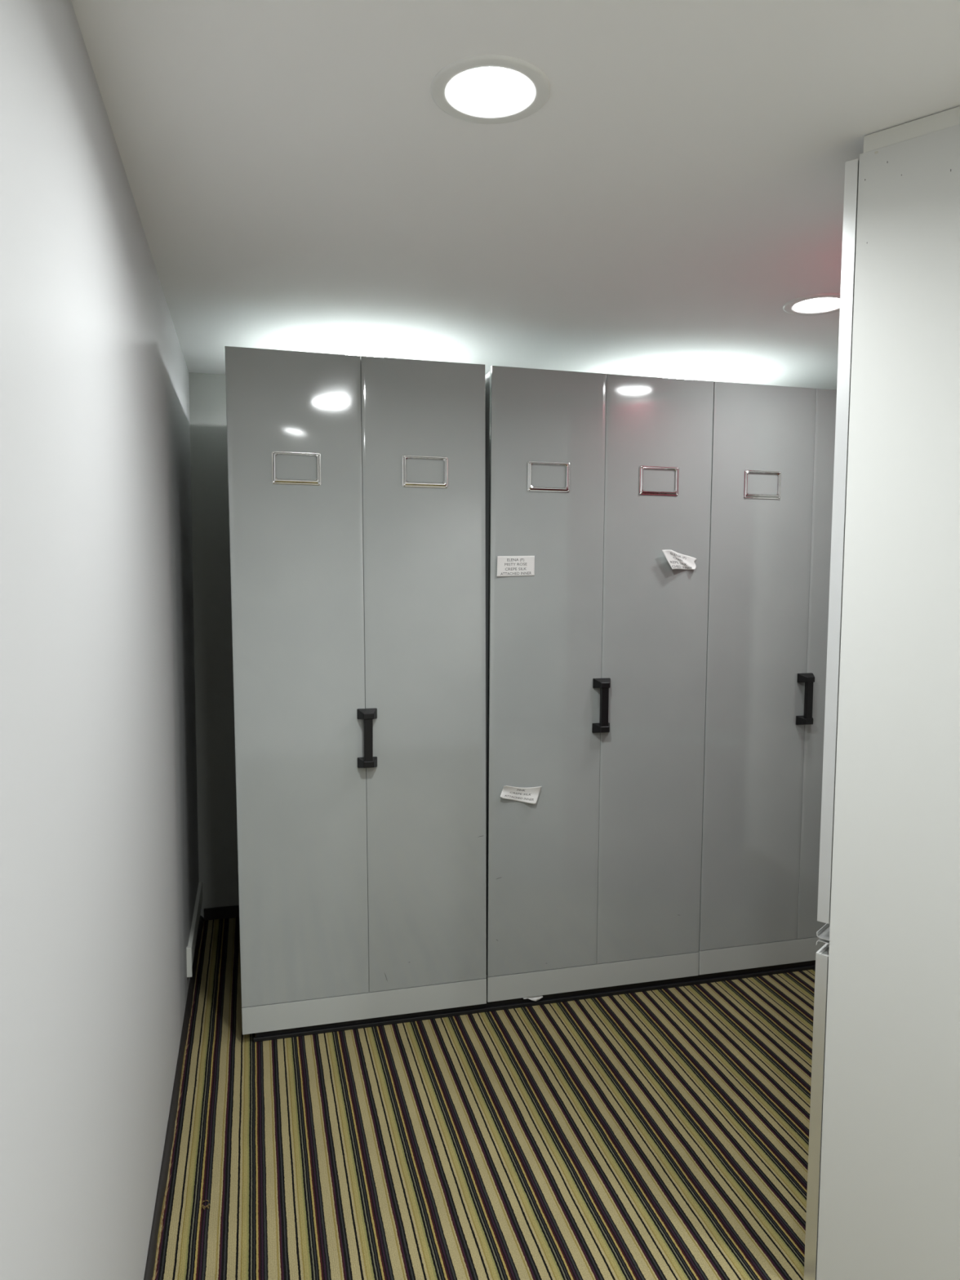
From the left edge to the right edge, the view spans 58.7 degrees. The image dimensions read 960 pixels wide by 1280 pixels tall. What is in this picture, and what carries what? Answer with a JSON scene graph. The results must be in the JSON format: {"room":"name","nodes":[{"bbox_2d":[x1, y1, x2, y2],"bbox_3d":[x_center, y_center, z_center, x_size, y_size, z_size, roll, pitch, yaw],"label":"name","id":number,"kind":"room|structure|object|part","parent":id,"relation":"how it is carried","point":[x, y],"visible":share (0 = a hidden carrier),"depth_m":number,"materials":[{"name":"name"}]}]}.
{"room":"file storage room","nodes":[
{"label":"file storage room","id":0,"kind":"room"},
{"bbox_2d":[0,0,199,1279],"bbox_3d":[-0.543,0.261,0.934,0.100,2.297,5.640,-1,5,-15],"label":"wall","id":1,"kind":"structure","parent":0,"point":[100,873],"depth_m":1.23,"materials":[{"name":"grey paint"}]},
{"bbox_2d":[143,915,204,1279],"bbox_3d":[-0.492,1.394,1.037,0.018,0.022,5.440,-1,5,-15],"label":"baseboard","id":2,"kind":"structure","parent":1,"relation":"attached to","point":[149,1268],"depth_m":2.27,"materials":[{"name":"black rubber"}]},
{"bbox_2d":[186,881,202,977],"bbox_3d":[-1.097,1.090,3.296,0.017,0.105,0.710,-1,5,-15],"label":"cable trunking","id":3,"kind":"object","parent":1,"relation":"attached to","point":[190,949],"visible":1,"depth_m":3.17,"materials":[{"name":"white plastic"}]},
{"bbox_2d":[188,372,239,918],"bbox_3d":[0.175,0.030,3.983,2.859,2.297,0.100,-1,5,-15],"label":"wall","id":4,"kind":"structure","parent":0,"point":[218,865],"depth_m":3.58,"materials":[{"name":"grey paint"}]},
{"bbox_2d":[204,905,239,920],"bbox_3d":[0.192,1.154,4.017,2.841,0.050,0.012,-1,5,-15],"label":"baseboard","id":5,"kind":"structure","parent":4,"relation":"attached to","point":[228,912],"depth_m":3.67,"materials":[{"name":"black rubber"}]},
{"bbox_2d":[151,917,815,1279],"bbox_3d":[0.880,1.412,1.404,3.059,0.066,5.640,-1,5,-15],"label":"floor","id":6,"kind":"structure","parent":0,"point":[663,1134],"depth_m":2.23,"materials":[{"name":"carpet"}]},
{"bbox_2d":[253,960,815,1042],"bbox_3d":[0.317,1.206,3.456,2.388,0.035,0.926,-1,5,-15],"label":"floor track","id":7,"kind":"object","parent":6,"relation":"on","point":[809,965],"visible":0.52,"depth_m":2.95,"materials":[{"name":"black metal"}]},
{"bbox_2d":[224,346,486,1035],"bbox_3d":[-0.480,0.148,3.134,0.815,2.115,0.969,-1,5,-15],"label":"storage cabinet","id":8,"kind":"object","parent":7,"relation":"on","point":[357,484],"visible":1,"depth_m":2.70,"materials":[{"name":"grey metal"}]},
{"bbox_3d":[-0.560,0.140,2.660,0.417,2.026,0.025,-1,5,-15],"label":"panel","id":9,"kind":"part","parent":8,"relation":"part of","materials":[{"name":"grey metal"}]},
{"bbox_3d":[-0.365,1.192,2.795,0.797,0.086,0.022,-1,5,-15],"label":"kick panel","id":10,"kind":"part","parent":8,"relation":"part of","materials":[{"name":"grey metal"}]},
{"bbox_3d":[-0.354,0.235,2.692,0.063,0.033,0.039,-1,5,-15],"label":"handle mount","id":11,"kind":"part","parent":8,"relation":"part of","materials":[{"name":"black plastic"}]},
{"bbox_3d":[-0.355,0.390,2.704,0.063,0.033,0.039,-1,5,-15],"label":"handle mount","id":12,"kind":"part","parent":8,"relation":"part of","materials":[{"name":"black plastic"}]},
{"bbox_3d":[-0.352,0.313,2.690,0.027,0.145,0.016,-1,5,-15],"label":"handle","id":13,"kind":"part","parent":8,"relation":"part of","materials":[{"name":"black plastic"}]},
{"bbox_3d":[-0.175,0.134,2.763,0.413,2.026,0.023,-1,5,-15],"label":"panel","id":14,"kind":"part","parent":8,"relation":"part of","materials":[{"name":"grey metal"}]},
{"bbox_2d":[523,995,542,1001],"bbox_3d":[0.180,1.235,2.945,0.073,0.016,0.019,-1,5,-15],"label":"paper scrap","id":15,"kind":"object","parent":7,"relation":"on","point":[535,998],"visible":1,"depth_m":2.95,"materials":[{"name":"white paper"}]},
{"bbox_2d":[484,365,714,1002],"bbox_3d":[0.301,0.136,3.349,0.795,2.115,0.969,-1,5,-15],"label":"storage cabinet","id":16,"kind":"object","parent":7,"relation":"on","point":[596,660],"visible":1,"depth_m":2.91,"materials":[{"name":"grey metal"}]},
{"bbox_2d":[497,555,534,577],"bbox_3d":[0.117,-0.242,2.804,0.131,0.070,0.008,-1,5,-19],"label":"label","id":17,"kind":"object","parent":16,"relation":"attached to","point":[507,566],"visible":1,"depth_m":2.81,"materials":[{"name":"white paper"}]},
{"bbox_2d":[500,785,542,804],"bbox_3d":[0.136,0.517,2.860,0.146,0.069,0.016,-1,5,-15],"label":"label","id":18,"kind":"object","parent":16,"relation":"attached to","point":[529,795],"visible":1,"depth_m":2.87,"materials":[{"name":"white paper"}]},
{"bbox_3d":[0.221,0.127,2.876,0.396,2.026,0.023,-1,5,-15],"label":"panel","id":19,"kind":"part","parent":16,"relation":"part of","materials":[{"name":"grey metal"}]},
{"bbox_3d":[0.407,1.180,3.007,0.795,0.086,0.022,-1,5,-15],"label":"kick panel","id":20,"kind":"part","parent":16,"relation":"part of","materials":[{"name":"grey metal"}]},
{"bbox_3d":[0.418,0.302,2.911,0.063,0.033,0.039,-1,5,-15],"label":"handle mount","id":21,"kind":"part","parent":16,"relation":"part of","materials":[{"name":"black plastic"}]},
{"bbox_3d":[0.419,0.148,2.899,0.063,0.033,0.039,-1,5,-15],"label":"handle mount","id":22,"kind":"part","parent":16,"relation":"part of","materials":[{"name":"black plastic"}]},
{"bbox_3d":[0.421,0.225,2.897,0.027,0.143,0.016,-1,5,-15],"label":"handle","id":23,"kind":"part","parent":16,"relation":"part of","materials":[{"name":"black plastic"}]},
{"bbox_3d":[0.605,0.122,2.978,0.398,2.026,0.023,-1,5,-15],"label":"panel","id":24,"kind":"part","parent":16,"relation":"part of","materials":[{"name":"grey metal"}]},
{"bbox_2d":[662,549,697,569],"bbox_3d":[0.687,-0.276,2.939,0.152,0.068,0.017,-2,5,-24],"label":"label","id":25,"kind":"object","parent":16,"relation":"attached to","point":[676,560],"visible":1,"depth_m":2.94,"materials":[{"name":"white paper"}]},
{"bbox_2d":[698,381,836,974],"bbox_3d":[1.076,0.124,3.553,0.804,2.115,0.969,-1,5,-15],"label":"storage cabinet","id":26,"kind":"object","parent":7,"relation":"on","point":[773,446],"visible":0.58,"depth_m":3.08,"materials":[{"name":"grey metal"}]},
{"bbox_3d":[1.182,1.166,3.211,0.804,0.088,0.022,-1,5,-15],"label":"kick panel","id":27,"kind":"part","parent":26,"relation":"part of","materials":[{"name":"grey metal"}]},
{"bbox_3d":[1.190,0.294,3.114,0.063,0.033,0.039,-1,5,-15],"label":"handle mount","id":28,"kind":"part","parent":26,"relation":"part of","materials":[{"name":"black plastic"}]},
{"bbox_3d":[1.191,0.139,3.103,0.063,0.033,0.039,-1,5,-15],"label":"handle mount","id":29,"kind":"part","parent":26,"relation":"part of","materials":[{"name":"black plastic"}]},
{"bbox_3d":[1.193,0.217,3.100,0.027,0.145,0.016,-1,5,-15],"label":"handle","id":30,"kind":"part","parent":26,"relation":"part of","materials":[{"name":"black plastic"}]},
{"bbox_3d":[1.384,0.108,3.183,0.398,2.022,0.023,-1,5,-15],"label":"panel","id":31,"kind":"part","parent":26,"relation":"part of","materials":[{"name":"grey metal"}]},
{"bbox_2d":[804,106,959,1279],"bbox_3d":[1.306,0.195,1.935,0.625,2.295,1.201,4,6,41],"label":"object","id":32,"kind":"object","parent":6,"relation":"on","point":[883,1193],"visible":1,"depth_m":1.60,"materials":[{"name":"grey laminate"}]},
{"bbox_3d":[0.813,0.978,1.889,0.021,0.717,0.397,4,6,41],"label":"door","id":33,"kind":"part","parent":32,"relation":"part of","materials":[{"name":"grey laminate"}]},
{"bbox_3d":[0.820,-0.176,1.800,0.021,1.461,0.397,4,6,41],"label":"door","id":34,"kind":"part","parent":32,"relation":"part of","materials":[{"name":"white paint"}]},
{"bbox_2d":[71,0,959,390],"bbox_3d":[0.894,-0.945,1.223,3.059,0.080,5.640,-1,5,-15],"label":"ceiling","id":35,"kind":"structure","parent":0,"point":[297,179],"depth_m":1.72,"materials":[{"name":"white paint"}]},
{"bbox_2d":[337,347,391,357],"bbox_3d":[-0.429,-1.062,3.188,0.202,0.005,0.202,-1,5,-15],"label":"recessed light","id":36,"kind":"object","parent":35,"relation":"in","point":[369,352],"visible":0.57,"depth_m":3.14,"materials":[{"name":"white"}]},
{"bbox_2d":[345,351,384,357],"bbox_3d":[-0.429,-1.062,3.188,0.143,0.002,0.143,-1,5,-15],"label":"diffuser","id":37,"kind":"object","parent":36,"relation":"attached to","point":[371,353],"depth_m":3.16,"materials":[{"name":"white plastic"}]},
{"bbox_2d":[430,54,550,124],"bbox_3d":[0.018,-0.925,1.442,0.202,0.005,0.202,-1,5,-15],"label":"recessed light","id":38,"kind":"object","parent":35,"relation":"in","point":[483,89],"visible":1,"depth_m":1.43,"materials":[{"name":"white"}]},
{"bbox_2d":[448,67,533,114],"bbox_3d":[0.018,-0.925,1.442,0.143,0.002,0.143,-1,5,-15],"label":"diffuser","id":39,"kind":"object","parent":38,"relation":"attached to","point":[471,91],"depth_m":1.44,"materials":[{"name":"white plastic"}]},
{"bbox_2d":[656,371,705,380],"bbox_3d":[0.824,-1.080,3.521,0.202,0.005,0.202,-1,5,-15],"label":"recessed light","id":40,"kind":"object","parent":35,"relation":"in","point":[680,375],"visible":0.61,"depth_m":3.48,"materials":[{"name":"white"}]},
{"bbox_2d":[662,373,697,379],"bbox_3d":[0.824,-1.081,3.521,0.143,0.002,0.143,-1,5,-15],"label":"diffuser","id":41,"kind":"object","parent":40,"relation":"attached to","point":[684,376],"depth_m":3.50,"materials":[{"name":"white plastic"}]},
{"bbox_2d":[782,293,839,315],"bbox_3d":[1.016,-1.005,2.564,0.202,0.005,0.202,-1,5,-15],"label":"recessed light","id":42,"kind":"object","parent":35,"relation":"in","point":[826,303],"visible":0.86,"depth_m":2.56,"materials":[{"name":"white"}]},
{"bbox_2d":[793,297,839,311],"bbox_3d":[1.016,-1.006,2.563,0.143,0.002,0.143,-1,5,-15],"label":"diffuser","id":43,"kind":"object","parent":42,"relation":"attached to","point":[804,304],"depth_m":2.56,"materials":[{"name":"white plastic"}]}
]}

